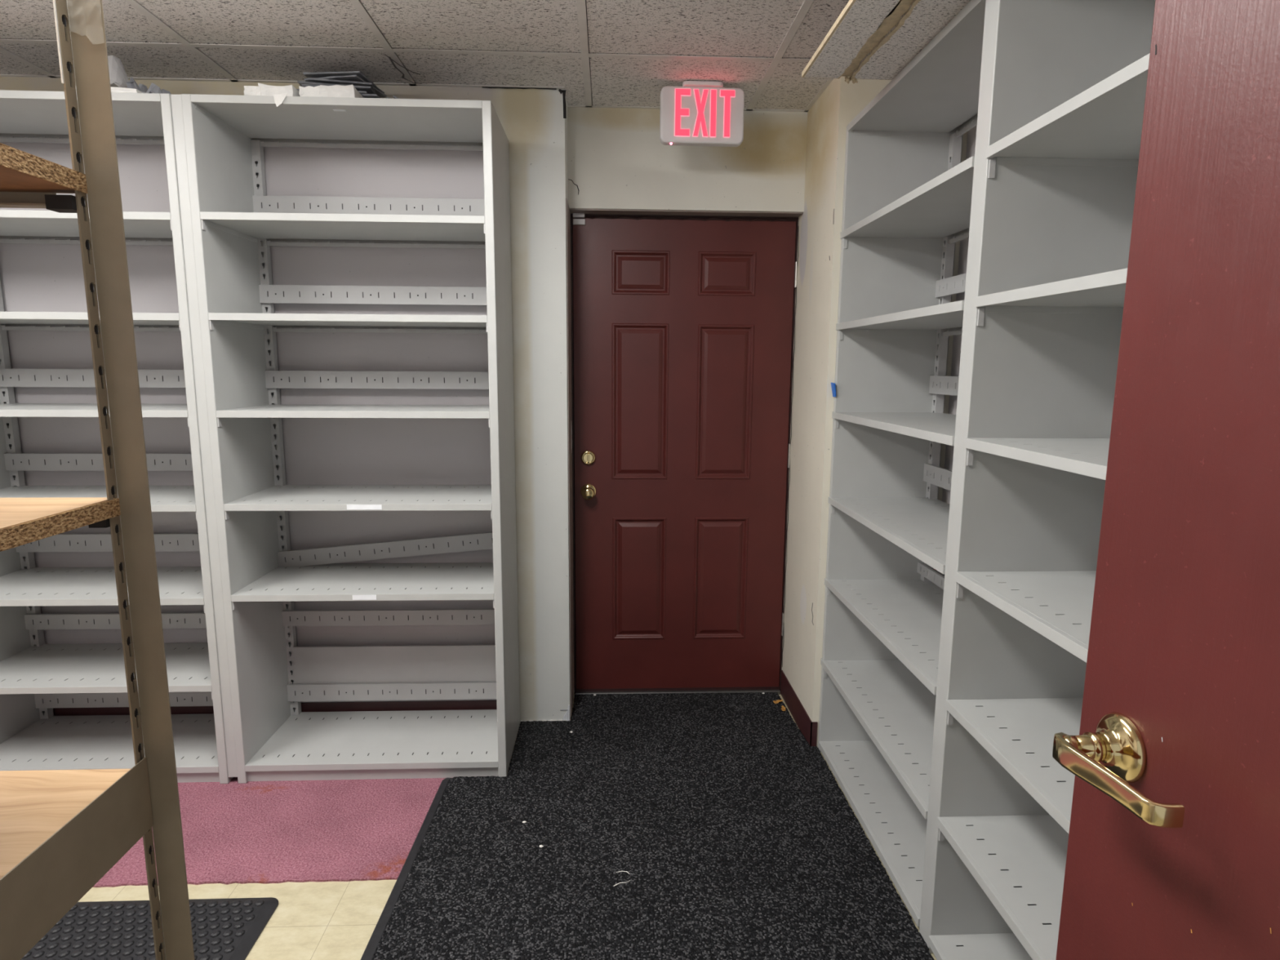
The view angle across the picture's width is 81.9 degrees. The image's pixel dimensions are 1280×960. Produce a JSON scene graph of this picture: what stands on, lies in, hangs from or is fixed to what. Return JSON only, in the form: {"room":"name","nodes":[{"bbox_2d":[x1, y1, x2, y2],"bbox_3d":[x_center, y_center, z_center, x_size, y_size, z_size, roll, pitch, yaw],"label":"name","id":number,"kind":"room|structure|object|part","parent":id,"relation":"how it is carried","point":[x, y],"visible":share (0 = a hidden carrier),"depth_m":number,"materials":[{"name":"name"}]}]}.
{"room":"storage room","nodes":[
{"label":"storage room","id":0,"kind":"room"},
{"bbox_2d":[0,76,570,723],"bbox_3d":[-1.923,-0.261,2.918,3.294,2.454,0.422,0,9,-2],"label":"wall","id":1,"kind":"structure","parent":0,"point":[35,277],"depth_m":2.72,"materials":[{"name":"paint"}]},
{"bbox_2d":[53,700,497,715],"bbox_3d":[-2.029,0.931,2.889,3.080,0.104,0.004,0,9,-2],"label":"baseboard","id":2,"kind":"structure","parent":1,"relation":"attached to","point":[445,704],"depth_m":2.92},
{"bbox_2d":[520,704,569,722],"bbox_3d":[-0.379,0.941,2.960,0.218,0.077,0.009,0,9,-2],"label":"trim","id":3,"kind":"structure","parent":1,"relation":"attached to","point":[566,716],"depth_m":2.96,"materials":[{"name":"paint"}]},
{"bbox_2d":[0,0,848,111],"bbox_3d":[-1.152,-1.198,1.268,4.695,0.031,3.340,0,9,-2],"label":"ceiling","id":4,"kind":"structure","parent":0,"point":[762,49],"depth_m":2.24,"materials":[{"name":"tile"}]},
{"bbox_2d":[384,53,422,84],"bbox_3d":[-0.769,-1.350,2.436,0.070,0.018,0.226,1,9,1],"label":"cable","id":5,"kind":"object","parent":4,"relation":"hanging from","point":[389,58],"visible":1,"depth_m":2.41,"materials":[{"name":"black plastic"}]},
{"bbox_2d":[585,0,591,89],"bbox_3d":[-1.176,-1.284,1.234,4.845,0.030,3.500,0,9,-2],"label":"grid","id":6,"kind":"object","parent":4,"relation":"attached to","point":[585,0],"depth_m":2.42,"materials":[{"name":"white metal"}]},
{"bbox_2d":[659,80,744,146],"bbox_3d":[0.216,-1.271,2.567,0.292,0.204,0.056,0,9,-3],"label":"exit sign","id":7,"kind":"object","parent":4,"relation":"hanging from","point":[695,113],"visible":1,"depth_m":2.55,"materials":[{"name":"white plastic"}]},
{"bbox_2d":[78,693,937,959],"bbox_3d":[-1.166,1.315,1.023,4.645,0.074,4.490,0,9,-2],"label":"floor","id":8,"kind":"structure","parent":0,"point":[310,920],"depth_m":1.95,"materials":[{"name":"beige tile"}]},
{"bbox_2d":[0,0,194,959],"bbox_3d":[-1.065,0.308,0.588,0.992,2.050,0.614,0,9,-2],"label":"storage rack","id":9,"kind":"object","parent":8,"relation":"on","point":[61,831],"visible":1,"depth_m":0.84,"materials":[{"name":"beige paint"}]},
{"bbox_2d":[20,897,278,959],"bbox_3d":[-1.401,1.170,1.649,0.900,0.019,0.650,0,9,-2],"label":"rubber mat","id":10,"kind":"object","parent":8,"relation":"on","point":[223,929],"visible":0.66,"depth_m":1.85,"materials":[{"name":"black rubber"}]},
{"bbox_2d":[92,777,445,887],"bbox_3d":[-2.008,1.049,2.449,3.085,0.006,0.900,0,9,-2],"label":"carpet strip","id":11,"kind":"object","parent":8,"relation":"on","point":[328,830],"visible":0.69,"depth_m":2.27,"materials":[{"name":"pink carpet"}]},
{"bbox_2d":[0,89,233,783],"bbox_3d":[-1.865,-0.084,2.531,0.913,2.210,0.402,0,9,-2],"label":"metal shelving unit","id":12,"kind":"object","parent":11,"relation":"on","point":[37,677],"visible":0.59,"depth_m":2.60,"materials":[{"name":"paint"}]},
{"bbox_3d":[-2.307,-0.084,2.512,0.028,2.210,0.402,0,9,-2],"label":"panel","id":13,"kind":"part","parent":12,"relation":"part of","materials":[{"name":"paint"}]},
{"bbox_3d":[-1.858,-1.158,2.361,0.857,0.033,0.394,0,9,-2],"label":"shelf","id":14,"kind":"part","parent":12,"relation":"part of","materials":[{"name":"metal"}]},
{"bbox_3d":[-1.860,-0.825,2.413,0.857,0.033,0.394,0,9,-2],"label":"shelf","id":15,"kind":"part","parent":12,"relation":"part of","materials":[{"name":"metal"}]},
{"bbox_3d":[-1.862,-0.529,2.458,0.857,0.033,0.394,0,9,-2],"label":"shelf","id":16,"kind":"part","parent":12,"relation":"part of","materials":[{"name":"metal"}]},
{"bbox_3d":[-1.870,-0.365,2.647,0.857,0.064,0.010,0,9,-2],"label":"rail","id":17,"kind":"part","parent":12,"relation":"part of","materials":[{"name":"metal"}]},
{"bbox_3d":[-1.864,-0.233,2.504,0.857,0.033,0.394,0,9,-2],"label":"shelf","id":18,"kind":"part","parent":12,"relation":"part of","materials":[{"name":"metal"}]},
{"bbox_3d":[-1.866,0.067,2.550,0.857,0.033,0.394,0,9,-2],"label":"shelf","id":19,"kind":"part","parent":12,"relation":"part of","materials":[{"name":"metal"}]},
{"bbox_3d":[-1.872,-0.065,2.693,0.857,0.062,0.010,0,9,-2],"label":"rail","id":20,"kind":"part","parent":12,"relation":"part of","materials":[{"name":"metal"}]},
{"bbox_3d":[-1.868,0.375,2.597,0.857,0.033,0.394,0,9,-2],"label":"shelf","id":21,"kind":"part","parent":12,"relation":"part of","materials":[{"name":"metal"}]},
{"bbox_3d":[-1.870,0.673,2.643,0.857,0.033,0.394,0,9,-2],"label":"shelf","id":22,"kind":"part","parent":12,"relation":"part of","materials":[{"name":"metal"}]},
{"bbox_3d":[-1.874,0.233,2.739,0.857,0.066,0.010,0,9,-2],"label":"rail","id":23,"kind":"part","parent":12,"relation":"part of","materials":[{"name":"metal"}]},
{"bbox_2d":[75,87,142,93],"bbox_3d":[-1.591,-1.162,2.220,0.184,0.018,0.078,0,9,-5],"label":"envelope","id":24,"kind":"object","parent":12,"relation":"on","point":[122,90],"visible":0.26,"depth_m":2.19,"materials":[{"name":"white paper"}]},
{"bbox_3d":[-1.872,0.962,2.688,0.857,0.033,0.394,0,9,-2],"label":"shelf","id":25,"kind":"part","parent":12,"relation":"part of","materials":[{"name":"metal"}]},
{"bbox_3d":[-1.876,0.532,2.785,0.857,0.058,0.010,0,9,-2],"label":"rail","id":26,"kind":"part","parent":12,"relation":"part of","materials":[{"name":"metal"}]},
{"bbox_2d":[107,55,128,88],"bbox_3d":[-1.657,-1.262,2.321,0.129,0.130,0.139,-2,9,-14],"label":"plastic wrap","id":27,"kind":"object","parent":12,"relation":"on","point":[118,77],"visible":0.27,"depth_m":2.29,"materials":[{"name":"white plastic"}]},
{"bbox_3d":[-1.878,0.842,2.833,0.857,0.057,0.010,0,9,-2],"label":"rail","id":28,"kind":"part","parent":12,"relation":"part of","materials":[{"name":"metal"}]},
{"bbox_2d":[125,76,170,93],"bbox_3d":[-1.527,-1.212,2.333,0.108,0.082,0.139,2,9,9],"label":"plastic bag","id":29,"kind":"object","parent":12,"relation":"on","point":[153,88],"visible":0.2,"depth_m":2.29,"materials":[{"name":"plastic"}]},
{"bbox_3d":[-1.423,-0.084,2.550,0.028,2.210,0.402,0,9,-2],"label":"panel","id":30,"kind":"part","parent":12,"relation":"part of","materials":[{"name":"paint"}]},
{"bbox_3d":[-1.864,1.014,2.512,0.857,0.045,0.003,0,9,-2],"label":"kick plate","id":31,"kind":"part","parent":12,"relation":"part of","materials":[{"name":"paint"}]},
{"bbox_2d":[170,93,519,783],"bbox_3d":[-0.937,-0.084,2.570,0.945,2.210,0.403,0,9,-2],"label":"metal shelving unit","id":32,"kind":"object","parent":11,"relation":"on","point":[230,224],"visible":1,"depth_m":2.55,"materials":[{"name":"paint"}]},
{"bbox_3d":[-1.363,-0.084,2.552,0.028,2.210,0.402,0,9,-2],"label":"panel","id":33,"kind":"part","parent":32,"relation":"part of","materials":[{"name":"paint"}]},
{"bbox_2d":[243,85,261,95],"bbox_3d":[-1.181,-1.184,2.302,0.051,0.039,0.154,-1,9,-7],"label":"carton","id":34,"kind":"object","parent":32,"relation":"on","point":[248,90],"visible":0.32,"depth_m":2.23,"materials":[{"name":"white cardboard"}]},
{"bbox_2d":[257,82,300,96],"bbox_3d":[-1.103,-1.188,2.305,0.106,0.047,0.154,0,9,0],"label":"carton","id":35,"kind":"object","parent":32,"relation":"on","point":[266,90],"visible":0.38,"depth_m":2.23,"materials":[{"name":"white cardboard"}]},
{"bbox_2d":[273,93,287,106],"bbox_3d":[-1.071,-1.130,2.196,0.040,0.038,0.007,0,9,-2],"label":"paper scrap","id":36,"kind":"object","parent":32,"relation":"attached to","point":[279,99],"visible":1,"depth_m":2.19,"materials":[{"name":"white paper"}]},
{"bbox_2d":[298,85,319,97],"bbox_3d":[-1.011,-1.186,2.309,0.065,0.044,0.154,-1,9,-8],"label":"carton","id":37,"kind":"object","parent":32,"relation":"on","point":[313,91],"visible":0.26,"depth_m":2.23,"materials":[{"name":"white cardboard"}]},
{"bbox_3d":[-0.914,-1.158,2.401,0.857,0.033,0.394,0,9,-2],"label":"shelf","id":38,"kind":"part","parent":32,"relation":"part of","materials":[{"name":"metal"}]},
{"bbox_2d":[320,84,363,97],"bbox_3d":[-0.927,-1.189,2.312,0.104,0.050,0.154,-1,9,-6],"label":"carton","id":39,"kind":"object","parent":32,"relation":"on","point":[335,91],"visible":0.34,"depth_m":2.24,"materials":[{"name":"white cardboard"}]},
{"bbox_3d":[-0.916,-0.828,2.452,0.857,0.033,0.394,0,9,-2],"label":"shelf","id":40,"kind":"part","parent":32,"relation":"part of","materials":[{"name":"metal"}]},
{"bbox_3d":[-0.918,-0.532,2.498,0.857,0.033,0.394,0,9,-2],"label":"shelf","id":41,"kind":"part","parent":32,"relation":"part of","materials":[{"name":"metal"}]},
{"bbox_3d":[-0.920,-0.233,2.544,0.857,0.033,0.394,0,9,-2],"label":"shelf","id":42,"kind":"part","parent":32,"relation":"part of","materials":[{"name":"metal"}]},
{"bbox_3d":[-0.921,0.064,2.590,0.857,0.033,0.394,0,9,-2],"label":"shelf","id":43,"kind":"part","parent":32,"relation":"part of","materials":[{"name":"metal"}]},
{"bbox_3d":[-0.923,0.365,2.636,0.857,0.033,0.394,0,9,-2],"label":"shelf","id":44,"kind":"part","parent":32,"relation":"part of","materials":[{"name":"metal"}]},
{"bbox_3d":[-0.922,-0.960,2.596,0.857,0.064,0.010,0,9,-2],"label":"rail","id":45,"kind":"part","parent":32,"relation":"part of","materials":[{"name":"metal"}]},
{"bbox_3d":[-0.927,0.960,2.728,0.857,0.033,0.394,0,9,-2],"label":"shelf","id":46,"kind":"part","parent":32,"relation":"part of","materials":[{"name":"metal"}]},
{"bbox_3d":[-0.924,-0.662,2.642,0.857,0.063,0.010,0,9,-2],"label":"rail","id":47,"kind":"part","parent":32,"relation":"part of","materials":[{"name":"metal"}]},
{"bbox_3d":[-0.920,1.014,2.553,0.857,0.045,0.003,0,9,-2],"label":"kick plate","id":48,"kind":"part","parent":32,"relation":"part of","materials":[{"name":"paint"}]},
{"bbox_3d":[-0.926,-0.364,2.688,0.857,0.063,0.010,0,9,-2],"label":"rail","id":49,"kind":"part","parent":32,"relation":"part of","materials":[{"name":"metal"}]},
{"bbox_3d":[-0.934,0.263,2.784,0.857,0.062,0.010,-5,9,-2],"label":"rail","id":50,"kind":"part","parent":32,"relation":"part of","materials":[{"name":"metal"}]},
{"bbox_3d":[-0.931,0.527,2.825,0.857,0.059,0.010,0,9,-2],"label":"rail","id":51,"kind":"part","parent":32,"relation":"part of","materials":[{"name":"metal"}]},
{"bbox_3d":[-0.933,0.823,2.870,0.857,0.067,0.010,0,9,-2],"label":"rail","id":52,"kind":"part","parent":32,"relation":"part of","materials":[{"name":"metal"}]},
{"bbox_3d":[-0.933,0.715,2.858,0.797,0.151,0.010,0,9,-2],"label":"panel","id":53,"kind":"part","parent":32,"relation":"part of","materials":[{"name":"paint"}]},
{"bbox_3d":[-0.479,-0.084,2.590,0.028,2.210,0.402,0,9,-2],"label":"panel","id":54,"kind":"part","parent":32,"relation":"part of","materials":[{"name":"paint"}]},
{"bbox_3d":[-0.972,-1.220,2.503,0.204,0.053,0.164,0,9,-2],"label":"carton","id":55,"kind":"object","parent":32,"relation":"on","visible":0},
{"label":"envelope","id":56,"kind":"object","parent":55,"relation":"on","visible":0},
{"label":"envelope","id":57,"kind":"object","parent":56,"relation":"on","visible":0},
{"bbox_2d":[361,93,379,97],"bbox_3d":[-0.973,-1.268,2.490,0.233,0.006,0.194,0,9,-2],"label":"envelope","id":58,"kind":"object","parent":57,"relation":"on","point":[366,95],"visible":0.12,"depth_m":2.40,"materials":[{"name":"grey paper"}]},
{"bbox_2d":[297,88,368,93],"bbox_3d":[-1.010,-1.280,2.490,0.228,0.007,0.193,1,9,-3],"label":"envelope","id":59,"kind":"object","parent":58,"relation":"on","point":[359,91],"visible":0.11,"depth_m":2.40,"materials":[{"name":"grey paper"}]},
{"bbox_2d":[301,84,375,93],"bbox_3d":[-0.991,-1.288,2.478,0.220,0.007,0.194,-1,9,-5],"label":"envelope","id":60,"kind":"object","parent":59,"relation":"on","point":[369,90],"visible":0.25,"depth_m":2.39,"materials":[{"name":"grey paper"}]},
{"bbox_2d":[297,80,364,86],"bbox_3d":[-1.021,-1.302,2.491,0.209,0.006,0.193,0,9,-10],"label":"envelope","id":61,"kind":"object","parent":60,"relation":"on","point":[300,82],"visible":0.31,"depth_m":2.39,"materials":[{"name":"grey paper"}]},
{"bbox_2d":[307,77,376,93],"bbox_3d":[-0.996,-1.312,2.491,0.200,0.006,0.194,-2,9,-13],"label":"envelope","id":62,"kind":"object","parent":61,"relation":"on","point":[310,79],"visible":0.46,"depth_m":2.41,"materials":[{"name":"grey paper"}]},
{"bbox_2d":[303,74,386,97],"bbox_3d":[-0.990,-1.323,2.489,0.189,0.007,0.194,1,9,10],"label":"envelope","id":63,"kind":"object","parent":62,"relation":"on","point":[356,77],"visible":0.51,"depth_m":2.41,"materials":[{"name":"grey paper"}]},
{"bbox_2d":[302,71,384,93],"bbox_3d":[-0.991,-1.332,2.478,0.193,0.006,0.194,1,9,4],"label":"envelope","id":64,"kind":"object","parent":63,"relation":"on","point":[312,74],"visible":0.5,"depth_m":2.40,"materials":[{"name":"grey paper"}]},
{"bbox_2d":[360,692,934,959],"bbox_3d":[-0.008,1.097,2.189,1.405,0.016,2.082,0,9,-2],"label":"rug","id":65,"kind":"object","parent":8,"relation":"on","point":[734,835],"visible":1,"depth_m":2.16,"materials":[{"name":"black carpet"}]},
{"bbox_2d":[773,699,782,703],"bbox_3d":[0.587,0.941,3.135,0.051,0.008,0.023,-4,10,-25],"label":"dry leaf","id":66,"kind":"object","parent":65,"relation":"on","point":[777,700],"visible":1,"depth_m":3.13,"materials":[{"name":"brown plant"}]},
{"bbox_2d":[817,0,1155,959],"bbox_3d":[0.903,0.067,1.686,0.380,2.216,1.894,0,9,-2],"label":"metal shelving unit","id":67,"kind":"object","parent":8,"relation":"on","point":[941,712],"visible":0.71,"depth_m":1.70,"materials":[{"name":"paint"}]},
{"bbox_2d":[831,382,835,396],"bbox_3d":[0.672,-0.313,2.559,0.013,0.050,0.034,0,9,-2],"label":"tape","id":68,"kind":"object","parent":67,"relation":"attached to","point":[833,384],"visible":1,"depth_m":2.55,"materials":[{"name":"blue plastic"}]},
{"bbox_3d":[0.872,1.060,2.321,0.372,0.033,0.896,0,9,-2],"label":"shelf","id":69,"kind":"part","parent":67,"relation":"part of","materials":[{"name":"metal"}]},
{"bbox_3d":[0.873,0.755,2.284,0.372,0.033,0.916,0,10,-2],"label":"shelf","id":70,"kind":"part","parent":67,"relation":"part of","materials":[{"name":"metal"}]},
{"bbox_3d":[0.875,0.443,2.236,0.372,0.033,0.916,0,9,-2],"label":"shelf","id":71,"kind":"part","parent":67,"relation":"part of","materials":[{"name":"metal"}]},
{"bbox_2d":[801,0,970,84],"bbox_3d":[0.737,-1.021,1.443,0.526,0.027,1.261,0,9,-2],"label":"ceiling light","id":72,"kind":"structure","parent":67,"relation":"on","point":[869,39],"depth_m":1.79,"materials":[{"name":"white plastic"}]},
{"bbox_3d":[0.865,-0.076,2.610,0.376,2.216,0.022,0,9,-2],"label":"panel","id":73,"kind":"part","parent":67,"relation":"part of","materials":[{"name":"paint"}]},
{"bbox_3d":[0.877,0.146,2.190,0.372,0.033,0.916,0,9,-2],"label":"shelf","id":74,"kind":"part","parent":67,"relation":"part of","materials":[{"name":"metal"}]},
{"bbox_3d":[0.879,-0.153,2.144,0.372,0.033,0.916,0,9,-2],"label":"shelf","id":75,"kind":"part","parent":67,"relation":"part of","materials":[{"name":"metal"}]},
{"bbox_3d":[0.881,-0.452,2.098,0.372,0.033,0.916,0,9,-2],"label":"shelf","id":76,"kind":"part","parent":67,"relation":"part of","materials":[{"name":"metal"}]},
{"bbox_3d":[0.883,-0.752,2.052,0.372,0.033,0.916,0,9,-2],"label":"shelf","id":77,"kind":"part","parent":67,"relation":"part of","materials":[{"name":"metal"}]},
{"bbox_3d":[0.886,-1.083,1.990,0.370,0.033,0.896,0,9,-2],"label":"shelf","id":78,"kind":"part","parent":67,"relation":"part of","materials":[{"name":"metal"}]},
{"bbox_3d":[1.027,0.383,2.223,0.010,0.038,0.896,0,9,-2],"label":"rail","id":79,"kind":"part","parent":67,"relation":"part of","materials":[{"name":"metal"}]},
{"bbox_3d":[1.029,0.040,2.170,0.010,0.063,0.896,0,9,-2],"label":"rail","id":80,"kind":"part","parent":67,"relation":"part of","materials":[{"name":"metal"}]},
{"bbox_3d":[1.031,-0.264,2.123,0.010,0.061,0.896,0,9,-2],"label":"rail","id":81,"kind":"part","parent":67,"relation":"part of","materials":[{"name":"metal"}]},
{"bbox_3d":[1.033,-0.583,2.074,0.010,0.056,0.896,0,9,-2],"label":"rail","id":82,"kind":"part","parent":67,"relation":"part of","materials":[{"name":"metal"}]},
{"bbox_3d":[0.912,1.200,1.380,0.372,0.033,0.888,0,9,-2],"label":"shelf","id":83,"kind":"part","parent":67,"relation":"part of","materials":[{"name":"metal"}]},
{"bbox_3d":[0.914,0.888,1.332,0.372,0.033,0.888,0,9,-2],"label":"shelf","id":84,"kind":"part","parent":67,"relation":"part of","materials":[{"name":"metal"}]},
{"bbox_3d":[0.916,0.595,1.287,0.372,0.033,0.888,0,9,-2],"label":"shelf","id":85,"kind":"part","parent":67,"relation":"part of","materials":[{"name":"metal"}]},
{"bbox_3d":[0.918,0.291,1.240,0.372,0.033,0.888,0,9,-2],"label":"shelf","id":86,"kind":"part","parent":67,"relation":"part of","materials":[{"name":"metal"}]},
{"bbox_3d":[0.905,0.067,1.685,0.376,2.216,0.060,0,9,-2],"label":"panel","id":87,"kind":"part","parent":67,"relation":"part of","materials":[{"name":"paint"}]},
{"bbox_3d":[0.920,-0.009,1.194,0.372,0.033,0.888,0,9,-2],"label":"shelf","id":88,"kind":"part","parent":67,"relation":"part of","materials":[{"name":"metal"}]},
{"bbox_3d":[0.921,-0.308,1.148,0.372,0.033,0.888,0,9,-2],"label":"shelf","id":89,"kind":"part","parent":67,"relation":"part of","materials":[{"name":"metal"}]},
{"bbox_3d":[0.923,-0.606,1.102,0.372,0.033,0.888,0,9,-2],"label":"shelf","id":90,"kind":"part","parent":67,"relation":"part of","materials":[{"name":"metal"}]},
{"bbox_2d":[575,689,780,694],"bbox_3d":[0.167,0.932,3.260,0.900,0.018,0.068,0,9,-2],"label":"trim","id":91,"kind":"structure","parent":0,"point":[729,691],"depth_m":3.23,"materials":[{"name":"metal"}]},
{"bbox_2d":[567,89,807,222],"bbox_3d":[0.178,-1.264,2.946,0.918,0.454,0.239,0,9,-2],"label":"wall","id":92,"kind":"structure","parent":0,"point":[617,158],"depth_m":2.84,"materials":[{"name":"paint"}]},
{"bbox_2d":[565,198,803,715],"bbox_3d":[0.175,-0.050,3.019,0.918,2.021,0.345,0,9,-2],"label":"trim","id":93,"kind":"structure","parent":92,"relation":"attached to","point":[571,213],"depth_m":2.95,"materials":[{"name":"paint"}]},
{"bbox_3d":[-0.277,-0.175,2.993,0.002,0.130,0.030,0,9,-2],"label":"strike plate","id":94,"kind":"part","parent":93,"relation":"part of","materials":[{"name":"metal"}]},
{"bbox_2d":[572,217,797,692],"bbox_3d":[0.178,-0.054,3.078,0.907,1.987,0.115,0,9,-2],"label":"door","id":95,"kind":"structure","parent":92,"relation":"in","point":[682,330],"depth_m":3.08,"materials":[{"name":"red wood"}]},
{"bbox_3d":[-0.215,0.053,3.057,0.066,0.066,0.069,0,9,-2],"label":"knob","id":96,"kind":"part","parent":95,"relation":"part of","materials":[{"name":"gold metal"}]},
{"bbox_2d":[782,75,968,747],"bbox_3d":[0.906,-0.245,2.928,0.540,2.454,0.647,0,9,-2],"label":"wall","id":97,"kind":"structure","parent":0,"point":[820,225],"depth_m":2.73,"materials":[{"name":"paint"}]},
{"bbox_2d":[780,670,817,746],"bbox_3d":[0.643,0.926,3.009,0.024,0.111,0.481,0,9,-2],"label":"baseboard","id":98,"kind":"structure","parent":97,"relation":"attached to","point":[808,728],"depth_m":2.94,"materials":[{"name":"brown wood"}]},
{"bbox_2d":[937,124,977,590],"bbox_3d":[1.198,0.015,1.258,0.100,2.454,2.753,0,9,-2],"label":"wall","id":99,"kind":"structure","parent":0,"point":[971,134],"depth_m":2.54,"materials":[{"name":"paint"}]},
{"bbox_3d":[-1.062,0.234,-0.259,4.745,2.454,0.120,0,9,-2],"label":"wall","id":100,"kind":"structure","parent":0,"visible":0},
{"bbox_2d":[1052,0,1279,959],"bbox_3d":[0.494,0.352,0.357,0.115,2.029,0.916,0,9,-4],"label":"door","id":101,"kind":"structure","parent":100,"relation":"in","point":[1173,851],"depth_m":0.65,"materials":[{"name":"red wood"}]},
{"bbox_3d":[0.435,0.276,0.686,0.029,0.024,0.135,-1,9,-9],"label":"lever arm","id":102,"kind":"part","parent":101,"relation":"part of","materials":[{"name":"gold metal"}]}
]}

